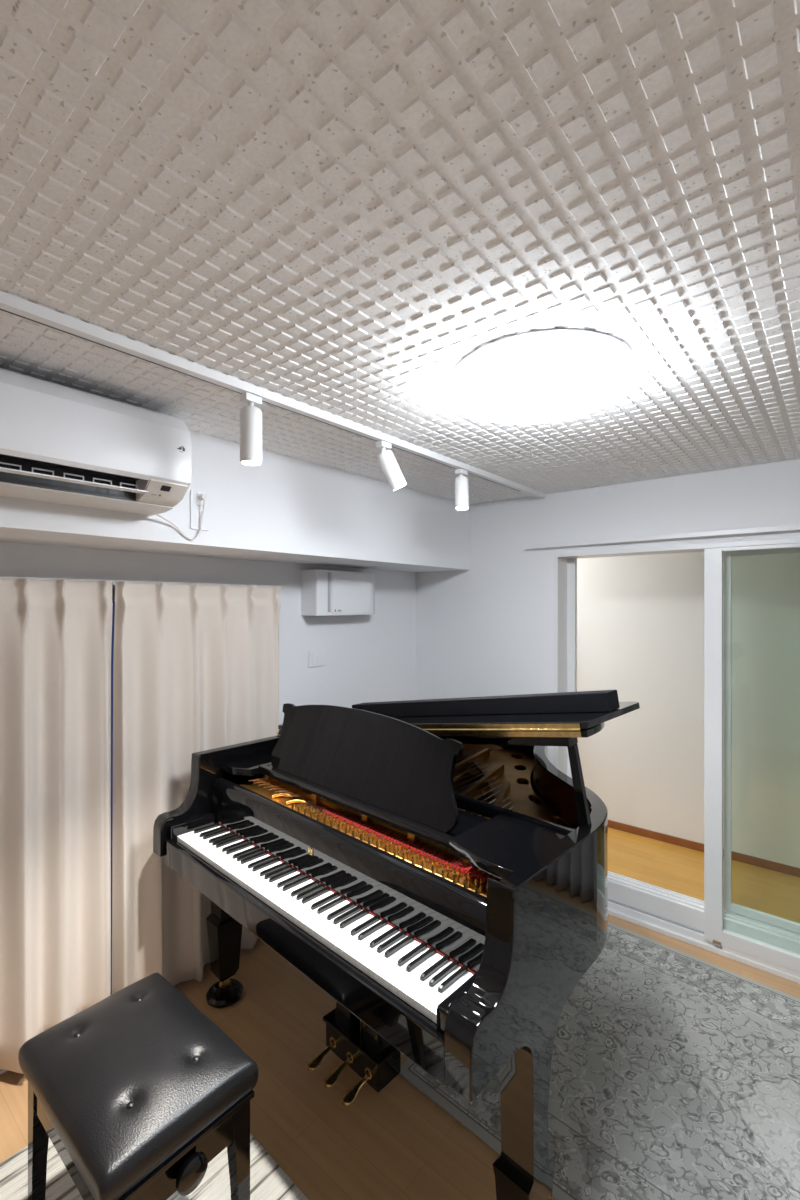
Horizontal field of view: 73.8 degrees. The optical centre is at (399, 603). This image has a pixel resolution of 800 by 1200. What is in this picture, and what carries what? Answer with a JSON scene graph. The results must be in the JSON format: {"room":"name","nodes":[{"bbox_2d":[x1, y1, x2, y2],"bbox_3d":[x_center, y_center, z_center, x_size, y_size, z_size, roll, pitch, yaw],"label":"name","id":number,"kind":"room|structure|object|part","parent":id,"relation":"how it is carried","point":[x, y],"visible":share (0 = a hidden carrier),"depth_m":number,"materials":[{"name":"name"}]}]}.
{"room":"music room","nodes":[
{"label":"music room","id":0,"kind":"room"},
{"bbox_2d":[0,542,415,1074],"bbox_3d":[-1.297,0.482,1.914,0.120,2.175,4.490,0,0,40],"label":"wall","id":1,"kind":"structure","parent":0,"point":[370,658],"depth_m":2.78,"materials":[{"name":"paint"}]},
{"bbox_2d":[0,368,205,539],"bbox_3d":[-0.919,-0.397,1.422,0.249,0.352,0.985,0,0,40],"label":"air conditioner","id":2,"kind":"object","parent":1,"relation":"attached to","point":[60,444],"visible":1,"depth_m":1.41,"materials":[{"name":"white plastic"}]},
{"bbox_2d":[0,454,139,500],"bbox_3d":[-0.951,-0.333,1.292,0.065,0.066,0.633,0,0,40],"label":"air vent","id":3,"kind":"object","parent":2,"relation":"attached to","point":[18,472],"depth_m":1.40,"materials":[{"name":"black plastic"}]},
{"bbox_3d":[-1.014,-0.294,1.386,0.150,0.010,0.802,0,0,40],"label":"panel","id":4,"kind":"part","parent":2,"relation":"part of","materials":[{"name":"white plastic"}]},
{"bbox_3d":[-0.701,-0.326,1.573,0.088,0.054,0.111,0,0,40],"label":"panel","id":5,"kind":"part","parent":2,"relation":"part of","materials":[{"name":"white plastic"}]},
{"bbox_2d":[0,576,281,1071],"bbox_3d":[-1.440,0.725,1.610,0.050,1.630,2.640,0,0,40],"label":"window","id":6,"kind":"structure","parent":1,"relation":"in","point":[113,589],"depth_m":2.04,"materials":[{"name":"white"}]},
{"bbox_2d":[0,578,112,1073],"bbox_3d":[-1.636,0.720,1.291,0.104,1.610,1.799,0,0,40],"label":"curtain","id":7,"kind":"object","parent":6,"relation":"hanging from","point":[56,634],"visible":0.95,"depth_m":1.83,"materials":[{"name":"beige fabric"}]},
{"bbox_3d":[-1.439,-0.076,1.609,0.048,0.027,2.640,0,0,40],"label":"curtain rail","id":8,"kind":"part","parent":6,"relation":"part of","materials":[{"name":"white metal"}]},
{"bbox_2d":[111,581,280,994],"bbox_3d":[-0.815,0.736,2.276,0.087,1.643,0.758,0,0,40],"label":"curtain","id":9,"kind":"object","parent":6,"relation":"hanging from","point":[196,666],"visible":0.8,"depth_m":2.15,"materials":[{"name":"beige fabric"}]},
{"bbox_2d":[190,490,208,530],"bbox_3d":[-0.695,-0.327,1.864,0.030,0.136,0.068,0,0,40],"label":"power outlet","id":10,"kind":"object","parent":1,"relation":"attached to","point":[200,497],"visible":0.98,"depth_m":1.86,"materials":[{"name":"white plastic"}]},
{"bbox_2d":[197,493,203,505],"bbox_3d":[-0.702,-0.367,1.875,0.006,0.044,0.024,0,0,40],"label":"outlet plate","id":11,"kind":"object","parent":10,"relation":"attached to","point":[199,500],"depth_m":1.87,"materials":[{"name":"white plastic"}]},
{"bbox_2d":[0,430,469,572],"bbox_3d":[-1.096,-0.406,1.734,0.420,0.398,4.270,0,0,40],"label":"beam","id":12,"kind":"structure","parent":1,"relation":"attached to","point":[283,509],"depth_m":2.15,"materials":[{"name":"paint"}]},
{"bbox_2d":[308,650,325,666],"bbox_3d":[-0.440,0.290,2.842,0.014,0.086,0.116,0,0,40],"label":"switch plate","id":13,"kind":"object","parent":1,"relation":"attached to","point":[316,658],"visible":1,"depth_m":2.83,"materials":[{"name":"white plastic"}]},
{"bbox_2d":[301,569,374,615],"bbox_3d":[-0.304,-0.058,2.916,0.129,0.235,0.500,0,0,40],"label":"ventilation unit","id":14,"kind":"object","parent":1,"relation":"attached to","point":[323,592],"visible":1,"depth_m":2.78,"materials":[{"name":"white plastic"}]},
{"bbox_2d":[0,0,799,504],"bbox_3d":[0.094,-0.633,0.747,3.710,0.063,4.470,0,0,40],"label":"ceiling","id":15,"kind":"structure","parent":0,"point":[330,206],"depth_m":0.82,"materials":[{"name":"tile"}]},
{"bbox_2d":[0,290,544,497],"bbox_3d":[-0.480,-0.590,1.392,0.032,0.024,3.930,0,0,40],"label":"track","id":16,"kind":"object","parent":15,"relation":"attached to","point":[9,303],"visible":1,"depth_m":1.36,"materials":[{"name":"white metal"}]},
{"bbox_2d":[240,392,261,465],"bbox_3d":[-0.412,-0.482,1.474,0.060,0.186,0.060,0,0,40],"label":"spotlight","id":17,"kind":"object","parent":16,"relation":"attached to","point":[250,415],"visible":1,"depth_m":1.45,"materials":[{"name":"white metal"}]},
{"bbox_2d":[376,440,406,490],"bbox_3d":[-0.031,-0.490,1.907,0.116,0.170,0.063,0,0,-18],"label":"spotlight","id":18,"kind":"object","parent":16,"relation":"attached to","point":[386,458],"visible":1,"depth_m":1.88,"materials":[{"name":"white metal"}]},
{"bbox_2d":[454,469,468,510],"bbox_3d":[0.264,-0.488,2.276,0.061,0.174,0.082,0,0,-5],"label":"spotlight","id":19,"kind":"object","parent":16,"relation":"attached to","point":[461,483],"visible":1,"depth_m":2.26,"materials":[{"name":"white metal"}]},
{"bbox_2d":[452,329,633,423],"bbox_3d":[0.361,-0.559,1.383,0.452,0.085,0.452,0,0,40],"label":"ceiling lamp","id":20,"kind":"object","parent":15,"relation":"attached to","point":[551,375],"visible":1,"depth_m":1.25,"materials":[{"name":"white plastic"}]},
{"bbox_2d":[0,827,799,1199],"bbox_3d":[0.304,1.610,1.229,4.900,0.080,5.480,0,0,40],"label":"floor","id":21,"kind":"structure","parent":0,"point":[394,1142],"depth_m":1.71,"materials":[{"name":"brown wood"}]},
{"bbox_2d":[0,1133,307,1199],"bbox_3d":[-0.718,1.567,1.260,0.910,0.006,0.840,0,0,41],"label":"striped mat","id":22,"kind":"object","parent":21,"relation":"on","point":[268,1181],"visible":0.16,"depth_m":1.44,"materials":[{"name":"white fabric"}]},
{"bbox_2d":[18,973,258,1199],"bbox_3d":[-0.630,1.304,1.281,0.527,0.520,0.352,0,0,40],"label":"stool","id":23,"kind":"object","parent":22,"relation":"on","point":[138,1090],"visible":1,"depth_m":1.20,"materials":[{"name":"black leather"}]},
{"bbox_3d":[-0.890,1.358,1.320,0.042,0.412,0.042,0,0,40],"label":"leg","id":24,"kind":"part","parent":23,"relation":"part of","materials":[{"name":"black paint"}]},
{"bbox_3d":[-0.728,1.204,1.176,0.416,0.063,0.018,0,0,40],"label":"rail","id":25,"kind":"part","parent":23,"relation":"part of","materials":[{"name":"black paint"}]},
{"bbox_3d":[-0.463,1.204,1.143,0.018,0.063,0.254,0,0,40],"label":"rail","id":26,"kind":"part","parent":23,"relation":"part of","materials":[{"name":"black paint"}]},
{"bbox_3d":[-0.442,1.198,1.125,0.038,0.068,0.068,0,0,40],"label":"knob","id":27,"kind":"part","parent":23,"relation":"part of","materials":[{"name":"black paint"}]},
{"bbox_3d":[-0.383,1.358,1.253,0.042,0.412,0.042,0,0,40],"label":"leg","id":28,"kind":"part","parent":23,"relation":"part of","materials":[{"name":"black paint"}]},
{"bbox_2d":[206,978,242,1007],"bbox_3d":[-0.701,1.554,2.133,0.142,0.031,0.142,0,0,40],"label":"cup","id":29,"kind":"object","parent":21,"relation":"on","point":[215,997],"visible":0.87,"depth_m":2.11,"materials":[{"name":"black paint"}]},
{"bbox_2d":[153,702,639,1199],"bbox_3d":[0.138,0.924,2.043,1.458,1.244,1.555,0,0,44],"label":"grand piano","id":30,"kind":"object","parent":21,"relation":"on","point":[440,879],"visible":0.98,"depth_m":1.45,"materials":[{"name":"black paint"}]},
{"bbox_3d":[-0.663,1.200,2.172,0.092,0.570,0.350,0,0,44],"label":"leg","id":31,"kind":"part","parent":30,"relation":"part of","materials":[{"name":"black paint"}]},
{"bbox_3d":[-0.552,0.646,2.166,0.153,0.028,0.295,0,0,44],"label":"desk panel","id":32,"kind":"part","parent":30,"relation":"part of","materials":[{"name":"black paint"}]},
{"bbox_3d":[-0.182,1.194,1.852,0.085,0.491,0.050,0,0,44],"label":"lyre post","id":33,"kind":"part","parent":30,"relation":"part of","materials":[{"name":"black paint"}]},
{"bbox_3d":[-0.216,0.734,1.661,1.308,0.072,0.017,0,0,44],"label":"name rail","id":34,"kind":"part","parent":30,"relation":"part of","materials":[{"name":"black wood"}]},
{"bbox_3d":[-0.077,1.194,1.752,0.085,0.491,0.050,0,0,44],"label":"lyre post","id":35,"kind":"part","parent":30,"relation":"part of","materials":[{"name":"black paint"}]},
{"bbox_3d":[0.213,0.713,2.112,1.334,0.024,1.222,0,0,44],"label":"iron plate","id":36,"kind":"part","parent":30,"relation":"part of","materials":[{"name":"gold metal"}]},
{"bbox_3d":[0.313,0.449,2.231,1.462,0.020,1.042,-13,-9,43],"label":"lid","id":37,"kind":"part","parent":30,"relation":"part of","materials":[{"name":"black paint"}]},
{"bbox_2d":[352,690,619,716],"bbox_3d":[0.217,0.363,1.890,1.089,0.228,0.075,0,0,44],"label":"piano lid","id":38,"kind":"object","parent":30,"relation":"on","point":[601,700],"visible":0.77,"depth_m":1.73,"materials":[{"name":"black wood"}]},
{"bbox_3d":[0.282,0.616,1.372,0.216,0.028,0.295,0,0,44],"label":"desk panel","id":39,"kind":"part","parent":30,"relation":"part of","materials":[{"name":"black paint"}]},
{"bbox_3d":[-0.030,0.611,1.856,1.336,0.034,0.024,0,0,44],"label":"desk rail","id":40,"kind":"part","parent":30,"relation":"part of","materials":[{"name":"black paint"}]},
{"bbox_3d":[0.316,1.200,1.240,0.092,0.570,0.350,0,0,44],"label":"leg","id":41,"kind":"part","parent":30,"relation":"part of","materials":[{"name":"black paint"}]},
{"bbox_2d":[399,922,799,1199],"bbox_3d":[1.183,1.565,1.586,2.040,0.009,1.310,0,0,42],"label":"rug","id":42,"kind":"object","parent":21,"relation":"on","point":[675,1074],"visible":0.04,"depth_m":1.72,"materials":[{"name":"grey carpet"}]},
{"bbox_2d":[416,459,799,764],"bbox_3d":[1.498,0.482,2.441,3.510,2.175,0.130,0,0,40],"label":"wall","id":43,"kind":"structure","parent":0,"point":[486,629],"depth_m":2.97,"materials":[{"name":"paint"}]},
{"bbox_2d":[608,899,703,933],"bbox_3d":[1.535,1.516,2.345,1.750,0.008,0.010,0,0,40],"label":"trim","id":44,"kind":"structure","parent":43,"relation":"attached to","point":[610,900],"depth_m":2.58,"materials":[{"name":"grey plastic"}]},
{"bbox_2d":[524,524,799,549],"bbox_3d":[1.615,-0.317,2.231,2.362,0.025,0.044,0,0,40],"label":"rail","id":45,"kind":"object","parent":43,"relation":"attached to","point":[785,527],"visible":1,"depth_m":2.49,"materials":[{"name":"white metal"}]},
{"bbox_2d":[554,538,799,777],"bbox_3d":[1.575,0.647,2.393,1.782,1.846,0.166,0,0,40],"label":"trim","id":46,"kind":"structure","parent":43,"relation":"attached to","point":[565,564],"depth_m":2.91,"materials":[{"name":"white"}]},
{"bbox_2d":[608,871,799,983],"bbox_3d":[1.555,1.492,2.369,1.750,0.157,0.137,0,0,40],"label":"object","id":47,"kind":"structure","parent":43,"relation":"attached to","point":[686,910],"depth_m":2.52,"materials":[{"name":"white plastic"}]},
{"bbox_2d":[704,543,799,977],"bbox_3d":[1.790,0.659,2.109,1.030,1.822,0.044,0,0,40],"label":"door","id":48,"kind":"structure","parent":43,"relation":"in","point":[772,956],"depth_m":2.40,"materials":[{"name":"white"}]},
{"bbox_2d":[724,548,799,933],"bbox_3d":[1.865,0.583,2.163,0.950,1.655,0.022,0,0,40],"label":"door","id":49,"kind":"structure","parent":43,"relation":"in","point":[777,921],"depth_m":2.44,"materials":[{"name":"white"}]},
{"bbox_2d":[577,552,799,867],"bbox_3d":[2.053,0.395,3.338,4.900,2.350,0.100,0,0,40],"label":"wall","id":50,"kind":"structure","parent":0,"point":[640,618],"depth_m":3.44,"materials":[{"name":"white paint"}]},
{"bbox_2d":[608,820,799,876],"bbox_3d":[2.018,1.545,3.295,4.900,0.050,0.012,0,0,40],"label":"baseboard","id":51,"kind":"structure","parent":50,"relation":"attached to","point":[786,869],"depth_m":3.40,"materials":[{"name":"brown wood"}]}
]}

